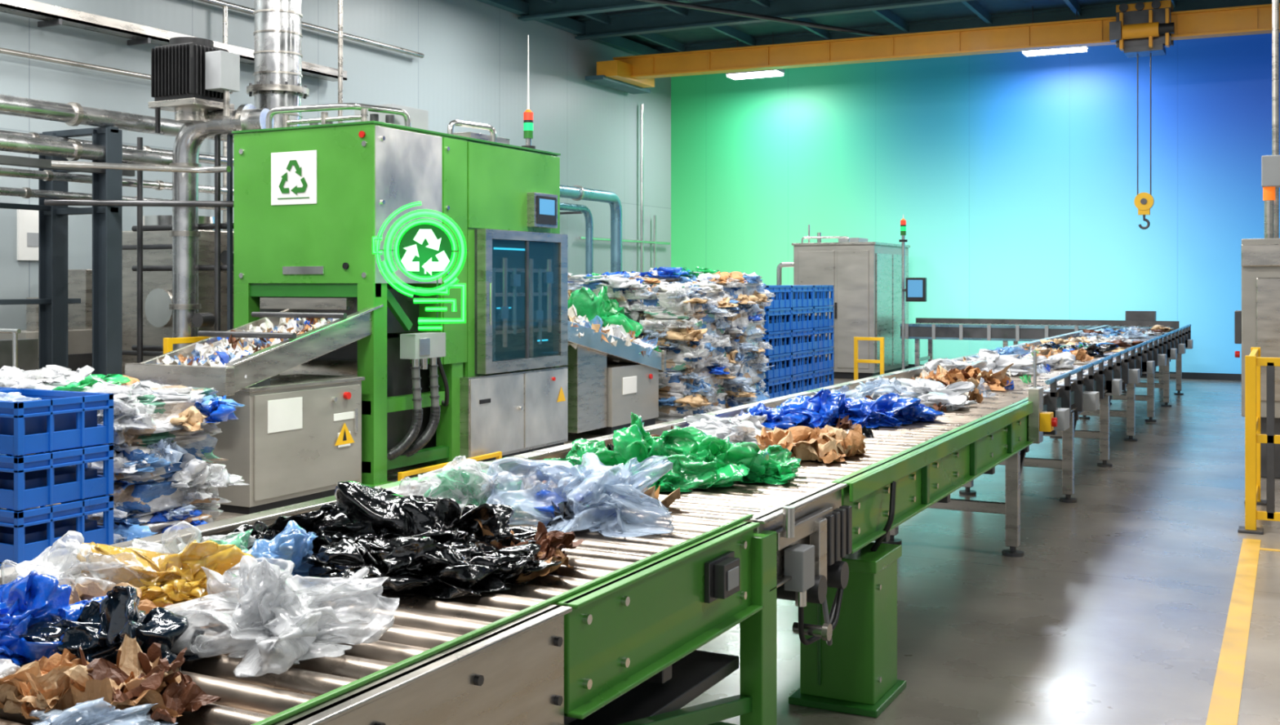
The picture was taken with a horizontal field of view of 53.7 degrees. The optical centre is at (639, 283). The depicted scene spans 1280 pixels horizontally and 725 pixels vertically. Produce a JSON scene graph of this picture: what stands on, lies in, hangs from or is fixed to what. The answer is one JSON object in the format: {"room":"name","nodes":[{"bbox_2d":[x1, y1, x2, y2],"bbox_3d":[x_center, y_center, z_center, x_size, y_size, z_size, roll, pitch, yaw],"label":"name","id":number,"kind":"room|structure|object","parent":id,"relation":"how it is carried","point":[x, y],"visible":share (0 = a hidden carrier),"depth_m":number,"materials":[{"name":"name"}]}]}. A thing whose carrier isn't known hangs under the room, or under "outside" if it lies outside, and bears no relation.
{"room":"waste facility","nodes":[
{"label":"waste facility","id":0,"kind":"room"},
{"bbox_2d":[246,0,309,376],"bbox_3d":[-3.589,-1.650,12.549,0.597,6.800,0.597,0,0,-43],"label":"ventilation duct","id":1,"kind":"object","parent":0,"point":[277,75],"visible":0.38,"depth_m":12.35,"materials":[{"name":"silver metal"}]},
{"bbox_2d":[0,0,671,330],"bbox_3d":[-6.288,-1.650,14.732,0.200,6.800,30.400,0,0,27],"label":"wall","id":2,"kind":"structure","parent":0,"point":[473,68],"depth_m":19.78,"materials":[{"name":"white paint"}]},
{"bbox_2d":[17,209,38,260],"bbox_3d":[-6.586,-0.550,13.900,0.035,0.600,0.550,0,0,27],"label":"notice board","id":3,"kind":"object","parent":2,"relation":"attached to","point":[27,220],"visible":0.29,"depth_m":13.74,"materials":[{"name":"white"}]},
{"bbox_2d":[0,0,424,231],"bbox_3d":[-6.135,-0.919,14.427,0.348,5.338,12.000,0,0,27],"label":"pipes","id":4,"kind":"object","parent":2,"relation":"attached to","point":[51,15],"visible":0.61,"depth_m":14.70,"materials":[{"name":"silver metal"}]},
{"bbox_2d":[38,377,1279,724],"bbox_3d":[2.351,1.800,10.267,19.650,0.100,30.400,0,0,27],"label":"floor","id":5,"kind":"structure","parent":0,"point":[1113,610],"depth_m":7.24,"materials":[{"name":"concrete"}]},
{"bbox_2d":[0,328,38,371],"bbox_3d":[-5.466,1.065,11.183,1.220,1.369,0.950,0,0,27],"label":"table","id":6,"kind":"object","parent":5,"relation":"on","point":[22,353],"visible":0.16,"depth_m":11.16,"materials":[{"name":"silver metal"}]},
{"bbox_2d":[0,269,92,373],"bbox_3d":[-6.072,0.800,13.832,0.510,1.900,1.800,0,0,27],"label":"machine","id":7,"kind":"object","parent":5,"relation":"on","point":[80,281],"visible":0.15,"depth_m":13.61,"materials":[{"name":"grey metal"}]},
{"bbox_2d":[0,364,94,455],"bbox_3d":[-4.820,1.190,9.668,1.581,1.121,1.279,0,0,27],"label":"plastic film","id":8,"kind":"object","parent":5,"relation":"on","point":[9,375],"visible":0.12,"depth_m":9.64,"materials":[{"name":"plastic"}]},
{"bbox_2d":[0,388,113,568],"bbox_3d":[-3.435,1.184,7.010,0.780,1.132,0.600,0,0,27],"label":"crates","id":9,"kind":"object","parent":5,"relation":"on","point":[63,424],"visible":0.78,"depth_m":6.80,"materials":[{"name":"plastic"}]},
{"bbox_2d":[0,391,42,401],"bbox_3d":[-3.778,0.658,7.170,1.391,0.184,0.573,0,0,27],"label":"film","id":10,"kind":"object","parent":9,"relation":"in","point":[13,396],"visible":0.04,"depth_m":7.02,"materials":[{"name":"white plastic"}]},
{"bbox_2d":[0,373,250,543],"bbox_3d":[-3.522,1.181,8.456,1.598,1.139,1.264,0,0,27],"label":"bale","id":11,"kind":"object","parent":5,"relation":"on","point":[164,477],"visible":0.43,"depth_m":8.21,"materials":[{"name":"plastic"}]},
{"bbox_2d":[0,36,273,375],"bbox_3d":[-5.423,-0.275,10.682,2.250,4.050,7.000,0,0,27],"label":"framework","id":12,"kind":"object","parent":5,"relation":"on","point":[192,78],"visible":0.82,"depth_m":11.94,"materials":[{"name":"silver metal"}]},
{"bbox_2d":[122,215,233,375],"bbox_3d":[-4.937,0.525,13.481,1.290,2.450,0.980,0,0,27],"label":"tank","id":13,"kind":"object","parent":5,"relation":"on","point":[157,245],"visible":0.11,"depth_m":13.09,"materials":[{"name":"silver metal"}]},
{"bbox_2d":[163,336,211,354],"bbox_3d":[-4.114,1.125,11.751,0.320,1.250,0.620,0,0,27],"label":"safety railing","id":14,"kind":"object","parent":5,"relation":"on","point":[168,343],"visible":0.17,"depth_m":11.63,"materials":[{"name":"yellow metal"}]},
{"bbox_2d":[124,304,383,395],"bbox_3d":[-3.091,0.966,10.355,1.060,1.569,1.840,0,0,27],"label":"chute","id":15,"kind":"object","parent":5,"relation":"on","point":[260,366],"visible":0.69,"depth_m":9.96,"materials":[{"name":"silver metal"}]},
{"bbox_2d":[156,317,339,377],"bbox_3d":[-3.116,0.556,10.341,1.010,0.604,1.745,0,0,27],"label":"shredded waste","id":16,"kind":"object","parent":15,"relation":"on","point":[224,351],"visible":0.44,"depth_m":10.13,"materials":[{"name":"plastic"}]},
{"bbox_2d":[209,373,364,514],"bbox_3d":[-2.947,1.270,10.275,0.770,0.960,1.330,0,0,27],"label":"base cabinet","id":17,"kind":"object","parent":5,"relation":"on","point":[294,437],"visible":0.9,"depth_m":9.94,"materials":[{"name":"grey metal"}]},
{"bbox_2d":[231,102,568,486],"bbox_3d":[-2.239,0.040,12.532,1.834,3.420,3.130,0,0,27],"label":"machine","id":18,"kind":"object","parent":5,"relation":"on","point":[311,202],"visible":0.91,"depth_m":11.56,"materials":[{"name":"green paint"}]},
{"bbox_2d":[337,0,342,123],"bbox_3d":[-3.006,-3.220,12.697,0.048,3.660,0.050,0,0,27],"label":"pipe","id":19,"kind":"object","parent":18,"relation":"attached to","point":[340,2],"visible":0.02,"depth_m":12.68,"materials":[{"name":"silver metal"}]},
{"bbox_2d":[373,202,467,328],"bbox_3d":[-1.874,-0.148,10.828,0.743,1.094,0.657,0,0,27],"label":"recycling hologram","id":20,"kind":"object","parent":18,"relation":"attached to","point":[424,250],"visible":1,"depth_m":10.75,"materials":[{"name":"green"}]},
{"bbox_2d":[521,35,535,149],"bbox_3d":[-1.165,-1.990,13.210,0.150,1.200,0.150,0,0,27],"label":"signal light","id":21,"kind":"object","parent":18,"relation":"on","point":[527,114],"visible":0.94,"depth_m":13.18,"materials":[{"name":"multicoloured plastic"}]},
{"bbox_2d":[397,451,502,480],"bbox_3d":[-1.702,1.685,11.517,0.088,0.130,1.588,0,0,27],"label":"barrier","id":22,"kind":"object","parent":5,"relation":"on","point":[498,455],"visible":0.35,"depth_m":11.27,"materials":[{"name":"yellow metal"}]},
{"bbox_2d":[560,184,622,274],"bbox_3d":[-2.132,0.005,21.368,1.088,3.490,6.008,0,0,27],"label":"pipe","id":23,"kind":"object","parent":5,"relation":"on","point":[576,193],"visible":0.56,"depth_m":23.38,"materials":[{"name":"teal metal"}]},
{"bbox_2d":[0,324,1192,724],"bbox_3d":[3.305,1.206,11.012,1.400,1.088,22.200,0,0,27],"label":"conveyor","id":24,"kind":"object","parent":5,"relation":"on","point":[614,637],"visible":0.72,"depth_m":3.67,"materials":[{"name":"metal"}]},
{"bbox_2d":[0,658,21,678],"bbox_3d":[-1.253,0.742,2.350,0.298,0.073,0.238,0,0,27],"label":"clear plastic bag","id":25,"kind":"object","parent":24,"relation":"on","point":[9,667],"visible":0.25,"depth_m":2.36,"materials":[{"name":"plastic"}]},
{"bbox_2d":[0,569,107,667],"bbox_3d":[-1.311,0.691,2.624,0.371,0.174,0.363,0,0,27],"label":"plastic bag","id":26,"kind":"object","parent":24,"relation":"on","point":[27,601],"visible":0.52,"depth_m":2.62,"materials":[{"name":"blue plastic"}]},
{"bbox_2d":[0,648,116,719],"bbox_3d":[-1.121,0.735,2.367,0.246,0.085,0.205,0,0,27],"label":"kraft paper","id":27,"kind":"object","parent":24,"relation":"on","point":[17,695],"visible":0.66,"depth_m":2.32,"materials":[{"name":"brown paper"}]},
{"bbox_2d":[0,530,145,600],"bbox_3d":[-1.341,0.691,2.974,0.393,0.174,0.433,0,0,27],"label":"clear plastic bag","id":28,"kind":"object","parent":24,"relation":"on","point":[64,572],"visible":0.27,"depth_m":2.98,"materials":[{"name":"plastic"}]},
{"bbox_2d":[29,697,178,724],"bbox_3d":[-0.958,0.745,2.175,0.270,0.066,0.226,0,0,5],"label":"clear plastic bag","id":29,"kind":"object","parent":24,"relation":"on","point":[82,713],"visible":0.99,"depth_m":2.19,"materials":[{"name":"clear plastic"}]},
{"bbox_2d":[18,585,222,671],"bbox_3d":[-1.046,0.693,2.619,0.357,0.169,0.312,0,0,27],"label":"plastic bag","id":30,"kind":"object","parent":24,"relation":"on","point":[101,628],"visible":0.64,"depth_m":2.54,"materials":[{"name":"black plastic"}]},
{"bbox_2d":[24,634,220,723],"bbox_3d":[-0.971,0.729,2.347,0.363,0.097,0.274,0,0,27],"label":"kraft paper","id":31,"kind":"object","parent":24,"relation":"on","point":[138,677],"visible":0.92,"depth_m":2.31,"materials":[{"name":"brown paper"}]},
{"bbox_2d":[68,569,226,627],"bbox_3d":[-1.152,0.724,2.854,0.451,0.107,0.355,0,0,41],"label":"kraft paper","id":32,"kind":"object","parent":24,"relation":"on","point":[91,588],"visible":0.13,"depth_m":2.85,"materials":[{"name":"paper"}]},
{"bbox_2d":[76,539,275,616],"bbox_3d":[-1.089,0.700,3.058,0.485,0.155,0.372,0,0,27],"label":"plastic bag","id":33,"kind":"object","parent":24,"relation":"on","point":[173,578],"visible":0.52,"depth_m":3.00,"materials":[{"name":"yellow plastic"}]},
{"bbox_2d":[126,520,256,553],"bbox_3d":[-1.204,0.698,3.314,0.358,0.160,0.398,0,0,27],"label":"clear plastic bag","id":34,"kind":"object","parent":24,"relation":"on","point":[172,544],"visible":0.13,"depth_m":3.33,"materials":[{"name":"plastic"}]},
{"bbox_2d":[208,528,253,551],"bbox_3d":[-1.107,0.719,3.329,0.217,0.118,0.217,0,0,-18],"label":"plastic bag","id":35,"kind":"object","parent":24,"relation":"on","point":[237,540],"visible":0.06,"depth_m":3.35,"materials":[{"name":"plastic"}]},
{"bbox_2d":[226,508,329,553],"bbox_3d":[-0.976,0.704,3.663,0.322,0.148,0.512,0,0,6],"label":"plastic bag","id":36,"kind":"object","parent":24,"relation":"on","point":[260,530],"visible":0.23,"depth_m":3.51,"materials":[{"name":"black plastic"}]},
{"bbox_2d":[164,555,399,676],"bbox_3d":[-0.781,0.681,2.784,0.533,0.193,0.565,0,0,27],"label":"clear plastic bag","id":37,"kind":"object","parent":24,"relation":"on","point":[275,638],"visible":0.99,"depth_m":2.70,"materials":[{"name":"plastic"}]},
{"bbox_2d":[242,520,333,592],"bbox_3d":[-0.920,0.702,3.240,0.315,0.152,0.242,0,0,27],"label":"plastic bag","id":38,"kind":"object","parent":24,"relation":"on","point":[292,545],"visible":0.35,"depth_m":3.22,"materials":[{"name":"blue plastic"}]},
{"bbox_2d":[298,480,562,598],"bbox_3d":[-0.585,0.663,3.416,0.771,0.229,0.728,0,0,5],"label":"plastic bag","id":39,"kind":"object","parent":24,"relation":"on","point":[424,545],"visible":0.93,"depth_m":3.32,"materials":[{"name":"black plastic"}]},
{"bbox_2d":[384,455,547,519],"bbox_3d":[-0.636,0.677,4.331,0.522,0.202,0.686,0,0,-21],"label":"clear plastic bag","id":40,"kind":"object","parent":24,"relation":"on","point":[463,487],"visible":0.44,"depth_m":4.17,"materials":[{"name":"clear plastic"}]},
{"bbox_2d":[474,519,585,581],"bbox_3d":[-0.313,0.717,3.487,0.314,0.122,0.375,0,0,27],"label":"paper","id":41,"kind":"object","parent":24,"relation":"on","point":[553,542],"visible":0.35,"depth_m":3.45,"materials":[{"name":"brown paper"}]},
{"bbox_2d":[497,469,580,497],"bbox_3d":[-0.362,0.721,4.680,0.368,0.114,0.404,0,0,27],"label":"plastic bag","id":42,"kind":"object","parent":24,"relation":"on","point":[535,478],"visible":0.27,"depth_m":4.56,"materials":[{"name":"plastic"}]},
{"bbox_2d":[480,452,674,537],"bbox_3d":[-0.141,0.674,4.113,0.621,0.209,0.637,0,0,38],"label":"plastic bag","id":43,"kind":"object","parent":24,"relation":"on","point":[605,504],"visible":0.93,"depth_m":4.05,"materials":[{"name":"plastic"}]},
{"bbox_2d":[542,412,801,491],"bbox_3d":[0.137,0.647,5.007,1.005,0.261,0.678,0,0,6],"label":"plastic bag","id":44,"kind":"object","parent":24,"relation":"on","point":[700,460],"visible":0.75,"depth_m":4.92,"materials":[{"name":"green plastic"}]},
{"bbox_2d":[704,551,739,603],"bbox_3d":[0.260,0.890,3.833,0.058,0.120,0.190,0,0,27],"label":"control box","id":45,"kind":"object","parent":24,"relation":"attached to","point":[722,572],"visible":1,"depth_m":3.78,"materials":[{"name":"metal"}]},
{"bbox_2d":[681,412,772,445],"bbox_3d":[0.438,0.705,6.051,0.487,0.146,0.944,0,0,5],"label":"plastic bag","id":46,"kind":"object","parent":24,"relation":"on","point":[740,428],"visible":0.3,"depth_m":5.88,"materials":[{"name":"white plastic"}]},
{"bbox_2d":[417,342,1083,528],"bbox_3d":[2.137,0.756,9.133,0.990,0.223,11.606,0,0,27],"label":"scraps","id":47,"kind":"object","parent":24,"relation":"on","point":[975,394],"visible":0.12,"depth_m":6.76,"materials":[{"name":"paper"}]},
{"bbox_2d":[753,423,867,463],"bbox_3d":[0.767,0.710,5.788,0.540,0.137,0.674,0,0,-2],"label":"kraft paper","id":48,"kind":"object","parent":24,"relation":"on","point":[828,443],"visible":0.84,"depth_m":5.63,"materials":[{"name":"brown paper"}]},
{"bbox_2d":[775,505,852,645],"bbox_3d":[0.673,1.040,4.640,0.153,0.580,0.957,0,0,20],"label":"electrical boxes","id":49,"kind":"object","parent":24,"relation":"attached to","point":[830,531],"visible":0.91,"depth_m":4.43,"materials":[{"name":"grey plastic"}]},
{"bbox_2d":[740,388,945,430],"bbox_3d":[1.118,0.675,7.063,1.300,0.206,0.627,0,0,-17],"label":"plastic bag","id":50,"kind":"object","parent":24,"relation":"on","point":[825,407],"visible":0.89,"depth_m":6.91,"materials":[{"name":"blue plastic"}]},
{"bbox_2d":[810,376,977,410],"bbox_3d":[1.679,0.696,8.140,0.929,0.164,1.288,0,0,27],"label":"plastic bag","id":51,"kind":"object","parent":24,"relation":"on","point":[930,393],"visible":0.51,"depth_m":8.19,"materials":[{"name":"white plastic"}]},
{"bbox_2d":[911,362,1014,391],"bbox_3d":[2.396,0.682,9.467,0.779,0.193,0.957,0,0,27],"label":"kraft paper","id":52,"kind":"object","parent":24,"relation":"on","point":[998,380],"visible":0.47,"depth_m":9.34,"materials":[{"name":"brown paper"}]},
{"bbox_2d":[923,348,1075,375],"bbox_3d":[3.195,0.690,11.120,0.954,0.175,2.208,0,0,27],"label":"plastic bag","id":53,"kind":"object","parent":24,"relation":"on","point":[993,360],"visible":0.66,"depth_m":10.78,"materials":[{"name":"white plastic"}]},
{"bbox_2d":[988,346,1075,358],"bbox_3d":[3.922,0.705,12.845,1.496,0.146,0.597,0,0,-38],"label":"plastic bag","id":54,"kind":"object","parent":24,"relation":"on","point":[1015,350],"visible":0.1,"depth_m":12.64,"materials":[{"name":"blue plastic"}]},
{"bbox_2d":[1028,351,1057,443],"bbox_3d":[2.658,0.750,8.335,0.170,0.600,0.150,0,0,27],"label":"emergency stop button","id":55,"kind":"object","parent":24,"relation":"attached to","point":[1040,421],"visible":1,"depth_m":8.29,"materials":[{"name":"silver metal"}]},
{"bbox_2d":[1022,346,1093,363],"bbox_3d":[4.141,0.707,12.531,0.672,0.142,0.846,0,0,27],"label":"kraft paper","id":56,"kind":"object","parent":24,"relation":"on","point":[1081,356],"visible":0.48,"depth_m":12.49,"materials":[{"name":"brown paper"}]},
{"bbox_2d":[1038,341,1119,355],"bbox_3d":[4.804,0.704,13.907,0.794,0.148,1.136,0,0,-13],"label":"plastic bag","id":57,"kind":"object","parent":24,"relation":"on","point":[1098,348],"visible":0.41,"depth_m":13.70,"materials":[{"name":"plastic"}]},
{"bbox_2d":[1035,324,1173,352],"bbox_3d":[6.564,0.707,17.508,1.129,0.142,7.815,0,0,27],"label":"heap","id":58,"kind":"object","parent":24,"relation":"on","point":[1106,335],"visible":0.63,"depth_m":17.07,"materials":[{"name":"plastic"}]},
{"bbox_2d":[559,320,666,435],"bbox_3d":[-0.617,1.071,14.794,0.880,1.359,2.400,0,0,27],"label":"hopper","id":59,"kind":"object","parent":5,"relation":"on","point":[603,393],"visible":0.71,"depth_m":14.53,"materials":[{"name":"silver metal"}]},
{"bbox_2d":[568,285,643,337],"bbox_3d":[-0.558,0.893,16.285,1.314,1.714,0.390,0,0,26],"label":"plastic bag","id":60,"kind":"object","parent":59,"relation":"on","point":[585,302],"visible":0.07,"depth_m":16.21,"materials":[{"name":"green plastic"}]},
{"bbox_2d":[568,304,661,364],"bbox_3d":[-0.603,0.641,14.828,1.068,0.847,2.498,0,0,27],"label":"shredded waste","id":61,"kind":"object","parent":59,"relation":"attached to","point":[616,331],"visible":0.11,"depth_m":14.50,"materials":[{"name":"plastic"}]},
{"bbox_2d":[568,271,666,338],"bbox_3d":[-0.429,0.792,17.072,1.844,1.915,1.644,0,0,27],"label":"plastic waste","id":62,"kind":"object","parent":5,"relation":"on","point":[618,284],"visible":0.24,"depth_m":16.46,"materials":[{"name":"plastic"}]},
{"bbox_2d":[578,104,670,272],"bbox_3d":[-0.257,-1.000,25.966,0.067,5.500,3.900,0,0,27],"label":"conduit","id":63,"kind":"object","parent":5,"relation":"on","point":[641,241],"visible":0.67,"depth_m":26.52,"materials":[{"name":"silver metal"}]},
{"bbox_2d":[631,266,719,283],"bbox_3d":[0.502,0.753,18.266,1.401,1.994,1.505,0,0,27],"label":"plastic bag","id":64,"kind":"object","parent":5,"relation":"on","point":[682,275],"visible":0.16,"depth_m":17.77,"materials":[{"name":"plastic"}]},
{"bbox_2d":[623,280,740,421],"bbox_3d":[0.592,0.857,16.546,1.244,1.785,1.490,0,0,27],"label":"bale","id":65,"kind":"object","parent":5,"relation":"on","point":[687,322],"visible":0.91,"depth_m":16.14,"materials":[{"name":"plastic"}]},
{"bbox_2d":[692,271,775,408],"bbox_3d":[1.259,0.788,17.573,1.161,1.923,1.376,0,0,27],"label":"bale","id":66,"kind":"object","parent":5,"relation":"on","point":[747,355],"visible":0.66,"depth_m":17.19,"materials":[{"name":"plastic"}]},
{"bbox_2d":[762,285,791,399],"bbox_3d":[1.728,0.891,19.189,0.850,1.717,0.980,0,0,27],"label":"crates","id":67,"kind":"object","parent":5,"relation":"on","point":[776,328],"visible":0.39,"depth_m":18.99,"materials":[{"name":"plastic"}]},
{"bbox_2d":[762,284,813,394],"bbox_3d":[2.187,0.891,20.077,0.850,1.717,0.980,0,0,27],"label":"crates","id":68,"kind":"object","parent":5,"relation":"on","point":[802,326],"visible":0.44,"depth_m":19.89,"materials":[{"name":"plastic"}]},
{"bbox_2d":[775,284,833,389],"bbox_3d":[2.646,0.891,20.965,0.850,1.717,0.980,0,0,27],"label":"crates","id":69,"kind":"object","parent":5,"relation":"on","point":[823,345],"visible":0.42,"depth_m":20.77,"materials":[{"name":"plastic"}]},
{"bbox_2d":[776,224,910,378],"bbox_3d":[3.888,0.325,24.370,2.030,2.850,2.390,0,0,27],"label":"tall cabinet","id":70,"kind":"object","parent":5,"relation":"on","point":[865,276],"visible":0.77,"depth_m":23.20,"materials":[{"name":"grey metal"}]},
{"bbox_2d":[788,480,906,717],"bbox_3d":[0.886,1.297,5.373,0.380,0.907,0.440,0,0,27],"label":"pedestal","id":71,"kind":"object","parent":5,"relation":"on","point":[857,673],"visible":0.59,"depth_m":5.22,"materials":[{"name":"green paint"}]},
{"bbox_2d":[853,336,884,380],"bbox_3d":[3.839,1.325,21.204,0.570,0.850,0.120,0,0,27],"label":"safety railing","id":72,"kind":"object","parent":5,"relation":"on","point":[856,339],"visible":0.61,"depth_m":21.20,"materials":[{"name":"yellow metal"}]},
{"bbox_2d":[901,241,926,369],"bbox_3d":[4.899,0.500,22.874,0.600,2.500,0.360,0,0,27],"label":"monitor","id":73,"kind":"object","parent":5,"relation":"on","point":[916,287],"visible":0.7,"depth_m":22.94,"materials":[{"name":"silver metal"}]},
{"bbox_2d":[898,214,907,242],"bbox_3d":[4.779,-1.000,22.970,0.150,0.500,0.150,0,0,27],"label":"tower","id":74,"kind":"object","parent":73,"relation":"on","point":[903,222],"visible":1,"depth_m":22.94,"materials":[{"name":"red plastic"}]},
{"bbox_2d":[900,311,1179,382],"bbox_3d":[7.102,1.125,22.782,4.700,1.250,2.000,0,0,27],"label":"conveyor","id":75,"kind":"object","parent":5,"relation":"on","point":[1015,331],"visible":0.68,"depth_m":22.92,"materials":[{"name":"metal"}]},
{"bbox_2d":[1205,537,1279,724],"bbox_3d":[2.799,1.748,2.268,3.510,0.003,12.600,0,0,27],"label":"floor marking line","id":76,"kind":"object","parent":5,"relation":"on","point":[1224,708],"visible":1,"depth_m":6.15,"materials":[{"name":"yellow paint"}]},
{"bbox_2d":[1234,0,1279,478],"bbox_3d":[6.460,-1.650,11.717,1.680,6.800,1.650,0,0,27],"label":"tall cabinet","id":77,"kind":"object","parent":5,"relation":"on","point":[1257,324],"visible":0.88,"depth_m":11.35,"materials":[{"name":"grey metal"}]},
{"bbox_2d":[1237,346,1279,534],"bbox_3d":[5.168,1.130,9.205,1.430,1.240,1.460,0,0,27],"label":"guard","id":78,"kind":"object","parent":5,"relation":"on","point":[1253,362],"visible":1,"depth_m":8.88,"materials":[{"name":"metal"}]},
{"bbox_2d":[566,0,1143,48],"bbox_3d":[2.351,-5.100,10.267,19.650,0.100,30.400,0,0,27],"label":"ceiling","id":79,"kind":"structure","parent":0,"point":[953,10],"depth_m":23.97,"materials":[{"name":"metal"}]},
{"bbox_2d":[725,31,784,79],"bbox_3d":[2.327,-4.615,25.588,1.100,0.870,0.440,0,0,27],"label":"ceiling lamp","id":80,"kind":"object","parent":79,"relation":"hanging from","point":[773,73],"depth_m":25.46,"materials":[{"name":"white plastic"}]},
{"bbox_2d":[635,0,887,36],"bbox_3d":[5.451,-4.600,18.863,15.635,0.076,10.559,0,0,27],"label":"roof beam","id":81,"kind":"structure","parent":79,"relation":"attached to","point":[668,2],"depth_m":21.85,"materials":[{"name":"metal"}]},
{"bbox_2d":[475,0,1279,55],"bbox_3d":[2.260,-4.860,10.145,19.100,0.380,30.100,0,0,27],"label":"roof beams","id":82,"kind":"structure","parent":79,"relation":"attached to","point":[599,27],"depth_m":23.12,"materials":[{"name":"metal"}]},
{"bbox_2d":[585,0,1279,229],"bbox_3d":[7.020,-2.754,21.361,17.158,3.729,2.000,0,0,27],"label":"crane","id":83,"kind":"object","parent":82,"relation":"hanging from","point":[1139,29],"visible":1,"depth_m":22.07,"materials":[{"name":"paint"}]},
{"bbox_2d":[1022,2,1088,56],"bbox_3d":[7.507,-4.615,22.911,1.100,0.870,0.440,0,0,27],"label":"ceiling lamp","id":84,"kind":"object","parent":79,"relation":"hanging from","point":[1053,51],"depth_m":22.85,"materials":[{"name":"white plastic"}]},
{"bbox_2d":[671,32,1279,373],"bbox_3d":[9.284,-1.650,23.681,19.250,6.800,0.200,0,0,27],"label":"wall","id":85,"kind":"structure","parent":0,"point":[1011,176],"depth_m":24.69,"materials":[{"name":"green paint"}]},
{"bbox_2d":[905,364,1241,380],"bbox_3d":[9.246,1.690,23.554,19.200,0.120,0.060,0,0,27],"label":"baseboard","id":86,"kind":"structure","parent":85,"relation":"attached to","point":[1194,375],"depth_m":22.98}
]}

